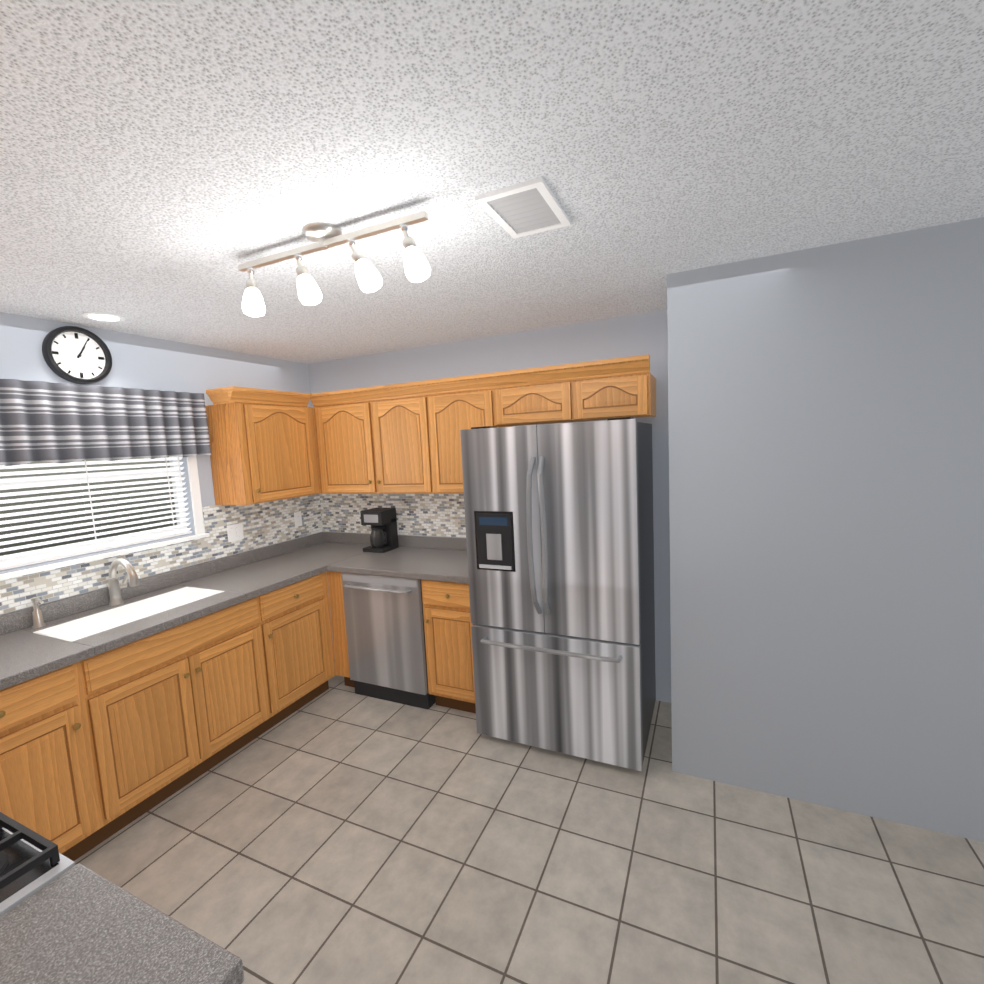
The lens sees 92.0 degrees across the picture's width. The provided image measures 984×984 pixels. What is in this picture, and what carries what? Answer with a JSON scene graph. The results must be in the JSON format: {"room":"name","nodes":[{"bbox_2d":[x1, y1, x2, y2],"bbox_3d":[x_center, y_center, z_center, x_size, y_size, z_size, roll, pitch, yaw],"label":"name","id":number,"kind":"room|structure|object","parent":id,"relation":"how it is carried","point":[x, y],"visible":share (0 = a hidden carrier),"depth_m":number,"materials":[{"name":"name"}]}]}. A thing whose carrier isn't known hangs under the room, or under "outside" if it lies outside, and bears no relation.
{"room":"kitchen","nodes":[
{"label":"kitchen","id":0,"kind":"room"},
{"bbox_2d":[0,863,243,983],"bbox_3d":[-0.726,0.732,0.543,0.462,0.130,0.632,0,7,25],"label":"countertop","id":1,"kind":"structure","parent":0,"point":[79,923],"depth_m":0.77,"materials":[{"name":"grey stone"}]},
{"bbox_2d":[0,312,319,614],"bbox_3d":[-2.172,0.327,2.588,0.120,2.400,3.474,0,7,25],"label":"wall","id":2,"kind":"structure","parent":0,"point":[144,362],"depth_m":2.86,"materials":[{"name":"grey paint"}]},
{"bbox_2d":[42,326,111,383],"bbox_3d":[-2.139,-0.709,2.466,0.040,0.292,0.292,0,7,25],"label":"clock","id":3,"kind":"object","parent":2,"relation":"attached to","point":[76,355],"visible":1,"depth_m":2.46,"materials":[{"name":"grey metal"}]},
{"bbox_2d":[0,456,209,579],"bbox_3d":[-2.167,-0.091,2.532,0.146,0.902,1.193,0,7,25],"label":"window","id":4,"kind":"structure","parent":2,"relation":"in","point":[195,497],"depth_m":2.73,"materials":[{"name":"white"}]},
{"bbox_2d":[0,456,191,570],"bbox_3d":[-2.163,-0.080,2.532,0.054,0.811,1.053,0,7,25],"label":"window blinds","id":5,"kind":"object","parent":4,"relation":"attached to","point":[93,523],"visible":0.58,"depth_m":2.54,"materials":[{"name":"white plastic"}]},
{"bbox_2d":[0,494,323,614],"bbox_3d":[-2.113,0.343,2.563,0.006,0.357,3.233,0,7,25],"label":"backsplash","id":6,"kind":"structure","parent":2,"relation":"attached to","point":[264,524],"depth_m":3.02,"materials":[{"name":"tile"}]},
{"bbox_2d":[227,523,243,541],"bbox_3d":[-1.774,0.280,3.288,0.008,0.115,0.116,0,7,25],"label":"electrical outlet","id":7,"kind":"object","parent":6,"relation":"attached to","point":[234,532],"visible":1,"depth_m":3.29,"materials":[{"name":"white plastic"}]},
{"bbox_2d":[294,511,301,526],"bbox_3d":[-1.546,0.216,3.789,0.007,0.115,0.070,0,7,25],"label":"electrical outlet","id":8,"kind":"object","parent":6,"relation":"attached to","point":[297,518],"visible":1,"depth_m":3.78,"materials":[{"name":"white plastic"}]},
{"bbox_2d":[206,386,321,504],"bbox_3d":[-1.518,-0.333,3.450,0.346,0.740,0.976,0,7,25],"label":"upper cabinet","id":9,"kind":"object","parent":2,"relation":"attached to","point":[264,445],"visible":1,"depth_m":3.13,"materials":[{"name":"brown wood"}]},
{"bbox_2d":[308,310,670,702],"bbox_3d":[-0.143,0.133,3.492,2.820,2.400,0.120,0,7,25],"label":"wall","id":10,"kind":"structure","parent":0,"point":[630,335],"depth_m":3.00,"materials":[{"name":"grey paint"}]},
{"bbox_2d":[310,388,365,493],"bbox_3d":[-0.980,-0.372,3.565,0.594,0.740,0.316,0,7,25],"label":"upper cabinet","id":11,"kind":"object","parent":10,"relation":"attached to","point":[338,420],"depth_m":3.45,"materials":[{"name":"brown wood"}]},
{"bbox_2d":[358,382,421,493],"bbox_3d":[-0.563,-0.373,3.374,0.585,0.740,0.316,0,7,25],"label":"upper cabinet","id":12,"kind":"object","parent":10,"relation":"attached to","point":[402,438],"depth_m":3.26,"materials":[{"name":"brown wood"}]},
{"bbox_2d":[320,493,465,537],"bbox_3d":[-0.643,0.156,3.654,1.745,0.357,0.005,0,7,25],"label":"backsplash","id":13,"kind":"structure","parent":10,"relation":"attached to","point":[440,515],"depth_m":3.66,"materials":[{"name":"tile"}]},
{"bbox_2d":[414,372,512,493],"bbox_3d":[-0.163,-0.373,3.192,0.535,0.740,0.316,0,7,25],"label":"upper cabinet","id":14,"kind":"object","parent":10,"relation":"attached to","point":[445,407],"depth_m":3.08,"materials":[{"name":"brown wood"}]},
{"bbox_2d":[494,365,563,425],"bbox_3d":[0.322,-0.586,2.943,0.555,0.313,0.316,0,7,25],"label":"upper cabinet","id":15,"kind":"object","parent":10,"relation":"attached to","point":[529,396],"depth_m":2.82,"materials":[{"name":"brown wood"}]},
{"bbox_2d":[558,354,655,421],"bbox_3d":[0.686,-0.587,2.777,0.486,0.313,0.316,0,7,25],"label":"upper cabinet","id":16,"kind":"object","parent":10,"relation":"attached to","point":[622,387],"depth_m":2.63,"materials":[{"name":"brown wood"}]},
{"bbox_2d":[0,0,983,363],"bbox_3d":[0.683,-0.895,1.129,6.530,0.050,3.474,0,7,25],"label":"ceiling","id":17,"kind":"structure","parent":0,"point":[168,168],"depth_m":1.16,"materials":[{"name":"white paint"}]},
{"bbox_2d":[81,312,125,321],"bbox_3d":[-1.919,-0.864,2.351,0.170,0.009,0.170,0,7,25],"label":"recessed light","id":18,"kind":"object","parent":17,"relation":"in","point":[103,316],"visible":0.98,"depth_m":2.34,"materials":[{"name":"white"}]},
{"bbox_2d":[238,211,430,316],"bbox_3d":[-0.547,-0.742,1.563,0.790,0.222,0.124,0,7,25],"label":"track light","id":19,"kind":"object","parent":17,"relation":"attached to","point":[323,236],"visible":1,"depth_m":1.51,"materials":[{"name":"brushed nickel"},{"name":"frosted white glass"}]},
{"bbox_2d":[475,177,570,238],"bbox_3d":[0.105,-0.871,1.475,0.203,0.012,0.303,0,7,25],"label":"ceiling vent","id":20,"kind":"object","parent":17,"relation":"in","point":[527,208],"visible":0.96,"depth_m":1.45,"materials":[{"name":"white plastic"}]},
{"bbox_2d":[74,645,983,983],"bbox_3d":[0.803,1.539,1.383,6.530,0.050,3.474,0,7,25],"label":"floor","id":21,"kind":"structure","parent":0,"point":[338,831],"depth_m":1.88,"materials":[{"name":"tile"}]},
{"bbox_2d":[0,812,74,916],"bbox_3d":[-1.265,1.065,0.864,0.778,1.202,0.675,0,7,25],"label":"range","id":22,"kind":"object","parent":21,"relation":"on","point":[32,862],"visible":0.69,"depth_m":0.92,"materials":[{"name":"grey metal"}]},
{"bbox_2d":[0,653,127,860],"bbox_3d":[-2.077,1.163,1.898,0.616,0.872,0.671,0,7,25],"label":"base cabinet","id":23,"kind":"object","parent":21,"relation":"on","point":[96,750],"depth_m":1.92,"materials":[{"name":"brown wood"}]},
{"bbox_2d":[0,532,369,689],"bbox_3d":[-1.805,0.586,2.453,0.652,0.130,3.228,0,7,25],"label":"countertop","id":24,"kind":"structure","parent":23,"relation":"on","point":[25,655],"depth_m":2.53,"materials":[{"name":"grey stone"}]},
{"bbox_2d":[31,597,45,627],"bbox_3d":[-2.160,0.574,2.267,0.091,0.145,0.047,0,7,25],"label":"soap dispenser","id":25,"kind":"object","parent":24,"relation":"on","point":[38,621],"visible":1,"depth_m":2.27,"materials":[{"name":"silver metal"}]},
{"bbox_2d":[108,558,138,605],"bbox_3d":[-1.953,0.476,2.558,0.243,0.259,0.123,0,7,25],"label":"faucet","id":26,"kind":"object","parent":24,"relation":"on","point":[115,586],"visible":0.98,"depth_m":2.55,"materials":[{"name":"silver metal"}]},
{"bbox_2d":[33,586,223,641],"bbox_3d":[-1.835,0.695,2.482,0.337,0.168,0.727,0,7,25],"label":"sink","id":27,"kind":"object","parent":24,"relation":"in","point":[82,627],"visible":0.31,"depth_m":2.53,"materials":[{"name":"white porcelain"}]},
{"bbox_2d":[104,619,283,823],"bbox_3d":[-1.785,1.169,2.536,0.616,0.699,1.004,0,7,25],"label":"base cabinet","id":28,"kind":"object","parent":21,"relation":"on","point":[188,696],"depth_m":2.38,"materials":[{"name":"brown wood"}]},
{"bbox_2d":[197,571,335,718],"bbox_3d":[-1.506,1.005,3.147,0.616,0.872,0.624,0,7,25],"label":"base cabinet","id":29,"kind":"object","parent":21,"relation":"on","point":[301,609],"depth_m":3.02,"materials":[{"name":"brown wood"}]},
{"bbox_2d":[341,573,435,709],"bbox_3d":[-0.601,0.941,3.354,0.606,0.868,0.653,0,7,25],"label":"dishwasher","id":30,"kind":"object","parent":21,"relation":"on","point":[384,622],"visible":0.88,"depth_m":3.09,"materials":[{"name":"grey metal"}]},
{"bbox_2d":[327,571,475,712],"bbox_3d":[-0.470,0.936,3.316,1.165,0.873,0.644,0,7,25],"label":"base cabinet","id":31,"kind":"object","parent":21,"relation":"on","point":[448,636],"visible":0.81,"depth_m":2.92,"materials":[{"name":"brown wood"}]},
{"bbox_2d":[324,535,468,583],"bbox_3d":[-0.472,0.437,3.253,1.110,0.130,0.648,0,7,25],"label":"countertop","id":32,"kind":"structure","parent":31,"relation":"on","point":[444,559],"depth_m":3.28,"materials":[{"name":"grey stone"}]},
{"bbox_2d":[360,508,398,552],"bbox_3d":[-0.853,0.287,3.615,0.195,0.310,0.190,0,7,25],"label":"coffee maker","id":33,"kind":"object","parent":32,"relation":"on","point":[382,522],"visible":1,"depth_m":3.56,"materials":[{"name":"black plastic"}]},
{"bbox_2d":[460,417,655,770],"bbox_3d":[0.421,0.498,2.742,0.904,1.774,0.814,0,7,25],"label":"refrigerator","id":34,"kind":"object","parent":21,"relation":"on","point":[559,536],"visible":1,"depth_m":2.42,"materials":[{"name":"grey metal"}]},
{"bbox_2d":[667,217,983,841],"bbox_3d":[2.584,0.165,1.892,3.470,2.400,0.770,0,7,25],"label":"wall","id":35,"kind":"structure","parent":0,"point":[826,453],"depth_m":1.99,"materials":[{"name":"grey paint"}]},
{"bbox_3d":[-2.131,-0.503,2.470,0.021,0.020,1.293,0,7,25],"label":"rod","id":36,"kind":"object","parent":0,"visible":0},
{"bbox_2d":[0,379,210,465],"bbox_3d":[-2.091,-0.356,2.470,0.048,0.396,1.276,0,7,25],"label":"valance curtain","id":37,"kind":"object","parent":36,"relation":"hanging from","point":[42,421],"visible":1,"depth_m":2.49,"materials":[{"name":"fabric"}]}
]}

